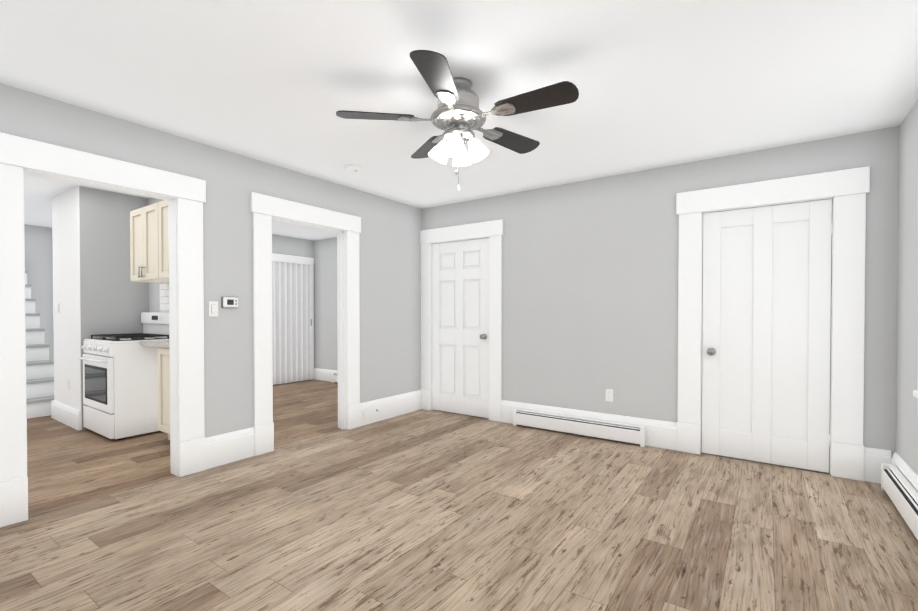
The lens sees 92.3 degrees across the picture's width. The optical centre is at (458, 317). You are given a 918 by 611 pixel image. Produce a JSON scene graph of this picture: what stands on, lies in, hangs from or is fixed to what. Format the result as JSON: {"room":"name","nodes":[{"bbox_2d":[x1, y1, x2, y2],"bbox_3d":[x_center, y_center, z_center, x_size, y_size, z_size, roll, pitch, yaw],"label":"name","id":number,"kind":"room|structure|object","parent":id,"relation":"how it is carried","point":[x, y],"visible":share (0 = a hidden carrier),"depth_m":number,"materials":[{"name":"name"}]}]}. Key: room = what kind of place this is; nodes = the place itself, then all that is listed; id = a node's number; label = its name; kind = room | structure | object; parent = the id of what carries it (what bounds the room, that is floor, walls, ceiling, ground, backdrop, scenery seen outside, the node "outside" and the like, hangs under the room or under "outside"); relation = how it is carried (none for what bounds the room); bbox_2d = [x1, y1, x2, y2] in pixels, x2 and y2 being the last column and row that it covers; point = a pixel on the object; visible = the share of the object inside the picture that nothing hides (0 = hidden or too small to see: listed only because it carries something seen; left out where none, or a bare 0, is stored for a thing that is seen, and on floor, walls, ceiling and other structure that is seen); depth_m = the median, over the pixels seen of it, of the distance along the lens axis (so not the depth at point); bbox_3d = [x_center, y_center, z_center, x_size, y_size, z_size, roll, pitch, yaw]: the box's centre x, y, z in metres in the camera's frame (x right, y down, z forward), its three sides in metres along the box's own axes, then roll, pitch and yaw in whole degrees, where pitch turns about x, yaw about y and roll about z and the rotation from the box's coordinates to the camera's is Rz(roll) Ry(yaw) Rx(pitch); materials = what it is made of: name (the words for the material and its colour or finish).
{"room":"empty living room","nodes":[
{"label":"empty living room","id":0,"kind":"room"},
{"bbox_2d":[24,225,53,360],"bbox_3d":[-6.810,-0.111,5.689,0.120,2.450,2.579,0,1,35],"label":"wall","id":1,"kind":"structure","parent":0,"point":[39,254],"depth_m":6.52,"materials":[{"name":"grey paint"}]},
{"bbox_2d":[52,186,148,429],"bbox_3d":[-3.999,-0.102,4.928,0.903,2.450,0.604,0,1,35],"label":"wall","id":2,"kind":"structure","parent":0,"point":[114,298],"depth_m":4.62,"materials":[{"name":"grey paint"}]},
{"bbox_2d":[57,302,59,312],"bbox_3d":[-4.382,-0.111,4.821,0.070,0.115,0.011,0,1,35],"label":"light switch","id":3,"kind":"object","parent":2,"relation":"attached to","point":[58,308],"visible":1,"depth_m":4.81,"materials":[{"name":"white plastic"}]},
{"bbox_2d":[52,400,80,430],"bbox_3d":[-4.179,1.026,4.686,0.902,0.200,0.022,0,1,35],"label":"baseboard","id":4,"kind":"structure","parent":2,"relation":"attached to","point":[67,415],"depth_m":4.63,"materials":[{"name":"white paint"}]},
{"bbox_2d":[67,378,69,389],"bbox_3d":[-4.114,0.697,4.644,0.070,0.115,0.010,0,1,35],"label":"outlet","id":5,"kind":"object","parent":2,"relation":"attached to","point":[68,384],"visible":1,"depth_m":4.63,"materials":[{"name":"white plastic"}]},
{"bbox_2d":[148,198,165,311],"bbox_3d":[-3.915,-0.106,5.301,5.309,2.450,0.100,0,1,35],"label":"wall","id":6,"kind":"structure","parent":0,"point":[154,297],"depth_m":4.83,"materials":[{"name":"grey paint"}]},
{"bbox_2d":[130,202,168,282],"bbox_3d":[-2.874,-0.707,4.301,0.713,0.695,0.327,0,1,35],"label":"upper cabinet","id":7,"kind":"object","parent":6,"relation":"attached to","point":[149,243],"depth_m":4.16,"materials":[{"name":"beige paint"}]},
{"bbox_2d":[158,200,168,279],"bbox_3d":[-2.393,-0.703,3.965,0.713,0.695,0.327,0,1,35],"label":"upper cabinet","id":8,"kind":"object","parent":6,"relation":"attached to","point":[163,216],"depth_m":3.95,"materials":[{"name":"beige paint"}]},
{"bbox_2d":[160,283,168,311],"bbox_3d":[-3.019,-0.212,4.606,0.473,0.298,0.006,0,1,35],"label":"backsplash","id":9,"kind":"structure","parent":6,"relation":"attached to","point":[164,297],"depth_m":4.67,"materials":[{"name":"white tile"}]},
{"bbox_2d":[0,83,421,436],"bbox_3d":[-1.603,-0.089,3.878,0.110,2.450,5.580,0,1,35],"label":"wall","id":10,"kind":"structure","parent":0,"point":[390,295],"depth_m":3.55,"materials":[{"name":"grey paint"}]},
{"bbox_2d":[0,132,205,527],"bbox_3d":[-2.300,0.063,2.880,0.174,2.171,1.179,0,1,35],"label":"door frame","id":11,"kind":"structure","parent":10,"relation":"attached to","point":[18,154],"depth_m":2.78,"materials":[{"name":"white paint"}]},
{"bbox_2d":[209,301,217,316],"bbox_3d":[-1.879,-0.068,3.378,0.011,0.115,0.070,0,1,35],"label":"light switch","id":12,"kind":"object","parent":10,"relation":"attached to","point":[213,308],"visible":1,"depth_m":3.37,"materials":[{"name":"white plastic"}]},
{"bbox_2d":[221,297,237,307],"bbox_3d":[-1.800,-0.122,3.475,0.028,0.088,0.132,0,1,35],"label":"thermostat","id":13,"kind":"object","parent":10,"relation":"attached to","point":[229,302],"visible":0.98,"depth_m":3.46,"materials":[{"name":"white plastic"}]},
{"bbox_2d":[206,427,254,468],"bbox_3d":[-1.806,1.024,3.486,0.022,0.235,0.388,0,1,35],"label":"baseboard","id":14,"kind":"structure","parent":10,"relation":"attached to","point":[227,448],"depth_m":3.47,"materials":[{"name":"white paint"}]},
{"bbox_2d":[250,192,360,455],"bbox_3d":[-1.417,0.050,4.141,0.174,2.166,1.177,0,1,35],"label":"door frame","id":15,"kind":"structure","parent":10,"relation":"attached to","point":[264,209],"depth_m":3.96,"materials":[{"name":"white paint"}]},
{"bbox_2d":[361,408,365,419],"bbox_3d":[-1.000,1.002,4.611,0.010,0.115,0.070,0,1,35],"label":"outlet","id":16,"kind":"object","parent":10,"relation":"attached to","point":[363,413],"visible":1,"depth_m":4.61,"materials":[{"name":"white plastic"}]},
{"bbox_2d":[361,390,420,425],"bbox_3d":[-0.742,1.005,5.007,0.022,0.235,1.023,0,1,35],"label":"baseboard","id":17,"kind":"structure","parent":10,"relation":"attached to","point":[395,405],"depth_m":4.96,"materials":[{"name":"white paint"}]},
{"bbox_2d":[272,234,313,384],"bbox_3d":[-3.379,-0.124,6.756,0.120,2.450,2.899,0,1,35],"label":"wall","id":18,"kind":"structure","parent":0,"point":[286,245],"depth_m":7.45,"materials":[{"name":"grey paint"}]},
{"bbox_2d":[272,259,311,384],"bbox_3d":[-2.857,0.068,7.336,0.064,2.028,0.925,0,1,35],"label":"door","id":19,"kind":"structure","parent":18,"relation":"in","point":[291,327],"depth_m":7.40,"materials":[{"name":"plastic"}]},
{"bbox_2d":[272,253,313,379],"bbox_3d":[-2.876,0.024,7.349,0.026,2.140,1.095,0,1,35],"label":"door frame","id":20,"kind":"structure","parent":18,"relation":"attached to","point":[292,258],"depth_m":7.74,"materials":[{"name":"white paint"}]},
{"bbox_2d":[314,237,337,370],"bbox_3d":[-1.308,-0.127,7.003,2.988,2.450,0.120,0,1,35],"label":"wall","id":21,"kind":"structure","parent":0,"point":[325,312],"depth_m":7.62,"materials":[{"name":"grey paint"}]},
{"bbox_2d":[314,368,337,382],"bbox_3d":[-1.349,0.998,6.960,2.988,0.200,0.022,0,1,35],"label":"baseboard","id":22,"kind":"structure","parent":21,"relation":"attached to","point":[323,374],"depth_m":7.64,"materials":[{"name":"white paint"}]},
{"bbox_2d":[0,379,917,610],"bbox_3d":[-2.030,1.182,4.186,10.055,0.100,5.850,0,1,35],"label":"floor","id":23,"kind":"structure","parent":0,"point":[427,510],"depth_m":2.43,"materials":[{"name":"brown wood"}]},
{"bbox_2d":[25,271,53,418],"bbox_3d":[-5.716,0.143,5.349,2.045,1.950,0.950,0,1,35],"label":"flight","id":24,"kind":"object","parent":23,"relation":"on","point":[39,380],"visible":0.4,"depth_m":5.34,"materials":[{"name":"white paint"}]},
{"bbox_2d":[78,312,169,439],"bbox_3d":[-3.323,0.537,4.436,0.764,1.185,0.642,0,1,35],"label":"gas range","id":25,"kind":"object","parent":23,"relation":"on","point":[120,386],"visible":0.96,"depth_m":4.18,"materials":[{"name":"white metal"}]},
{"bbox_2d":[157,347,169,439],"bbox_3d":[-2.276,0.702,3.880,0.976,0.868,0.360,0,1,35],"label":"base cabinet","id":26,"kind":"object","parent":23,"relation":"on","point":[163,355],"visible":0.19,"depth_m":3.99,"materials":[{"name":"beige paint"}]},
{"bbox_2d":[141,340,169,347],"bbox_3d":[-2.398,0.208,3.966,1.282,0.115,0.350,0,1,35],"label":"countertop","id":27,"kind":"structure","parent":26,"relation":"on","point":[162,343],"depth_m":4.03,"materials":[{"name":"white stone"}]},
{"bbox_2d":[332,372,337,382],"bbox_3d":[-1.391,1.011,6.933,1.750,0.175,0.068,0,1,35],"label":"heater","id":28,"kind":"object","parent":23,"relation":"on","point":[334,377],"visible":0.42,"depth_m":7.39,"materials":[{"name":"white metal"}]},
{"bbox_2d":[513,408,645,446],"bbox_3d":[1.112,1.044,4.267,1.290,0.175,0.068,0,1,35],"label":"baseboard heater","id":29,"kind":"object","parent":23,"relation":"on","point":[623,432],"visible":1,"depth_m":4.20,"materials":[{"name":"white metal"}]},
{"bbox_2d":[881,463,917,539],"bbox_3d":[2.314,1.070,2.159,0.068,0.175,1.910,0,1,35],"label":"baseboard heater","id":30,"kind":"object","parent":23,"relation":"on","point":[899,489],"visible":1,"depth_m":2.59,"materials":[{"name":"white metal"}]},
{"bbox_2d":[0,0,917,240],"bbox_3d":[-2.030,-1.367,4.155,10.055,0.100,5.850,0,1,35],"label":"ceiling","id":31,"kind":"structure","parent":0,"point":[657,83],"depth_m":2.36,"materials":[{"name":"white paint"}]},
{"bbox_2d":[345,165,360,172],"bbox_3d":[-0.922,-1.295,3.851,0.136,0.038,0.136,0,1,35],"label":"smoke detector","id":32,"kind":"object","parent":31,"relation":"attached to","point":[353,168],"visible":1,"depth_m":3.81,"materials":[{"name":"white plastic"}]},
{"bbox_2d":[336,50,578,190],"bbox_3d":[0.037,-0.998,2.446,1.249,0.597,1.272,0,1,35],"label":"ceiling fan","id":33,"kind":"object","parent":31,"relation":"attached to","point":[458,116],"visible":1,"depth_m":2.36,"materials":[{"name":"black wood"}]},
{"bbox_2d":[422,126,898,463],"bbox_3d":[1.297,-0.094,4.260,4.425,2.450,0.110,0,1,35],"label":"wall","id":34,"kind":"structure","parent":0,"point":[590,292],"depth_m":4.03,"materials":[{"name":"grey paint"}]},
{"bbox_2d":[431,238,488,417],"bbox_3d":[-0.006,0.114,5.090,0.819,1.999,0.106,0,1,35],"label":"door","id":35,"kind":"structure","parent":34,"relation":"in","point":[460,327],"depth_m":5.09,"materials":[{"name":"white paint"}]},
{"bbox_2d":[420,220,502,421],"bbox_3d":[0.034,0.030,5.125,1.144,2.181,0.145,0,1,35],"label":"door frame","id":36,"kind":"structure","parent":34,"relation":"attached to","point":[492,231],"depth_m":4.89,"materials":[{"name":"white paint"}]},
{"bbox_2d":[501,400,676,449],"bbox_3d":[1.168,1.014,4.283,1.720,0.235,0.022,0,1,35],"label":"baseboard","id":37,"kind":"structure","parent":34,"relation":"attached to","point":[661,434],"depth_m":4.05,"materials":[{"name":"white paint"}]},
{"bbox_2d":[606,389,612,401],"bbox_3d":[1.404,0.723,4.122,0.070,0.115,0.010,0,1,35],"label":"outlet","id":38,"kind":"object","parent":34,"relation":"attached to","point":[609,394],"visible":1,"depth_m":4.12,"materials":[{"name":"white plastic"}]},
{"bbox_2d":[701,199,832,472],"bbox_3d":[2.362,0.133,3.433,0.831,2.001,0.106,0,1,35],"label":"closet door","id":39,"kind":"structure","parent":34,"relation":"in","point":[766,323],"depth_m":3.43,"materials":[{"name":"white paint"}]},
{"bbox_2d":[676,166,869,480],"bbox_3d":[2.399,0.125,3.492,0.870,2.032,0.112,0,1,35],"label":"door frame","id":40,"kind":"structure","parent":34,"relation":"attached to","point":[832,198],"depth_m":3.27,"materials":[{"name":"white paint"}]},
{"bbox_2d":[864,447,891,483],"bbox_3d":[2.907,1.029,3.067,0.140,0.235,0.022,0,1,35],"label":"baseboard","id":41,"kind":"structure","parent":34,"relation":"attached to","point":[874,458],"depth_m":3.07,"materials":[{"name":"white paint"}]},
{"bbox_2d":[895,100,917,474],"bbox_3d":[1.684,-0.054,1.049,0.110,2.450,4.710,0,1,35],"label":"wall","id":42,"kind":"structure","parent":0,"point":[906,444],"depth_m":2.78,"materials":[{"name":"grey paint"}]},
{"bbox_2d":[892,452,917,491],"bbox_3d":[1.655,1.052,1.136,0.022,0.235,4.578,0,1,35],"label":"baseboard","id":43,"kind":"structure","parent":42,"relation":"attached to","point":[905,469],"depth_m":2.73,"materials":[{"name":"white paint"}]},
{"bbox_2d":[913,390,917,397],"bbox_3d":[2.271,-0.362,1.915,0.151,1.852,1.362,0,1,35],"label":"window","id":44,"kind":"structure","parent":42,"relation":"in","point":[915,393],"depth_m":2.48,"materials":[{"name":"white paint"}]}
]}

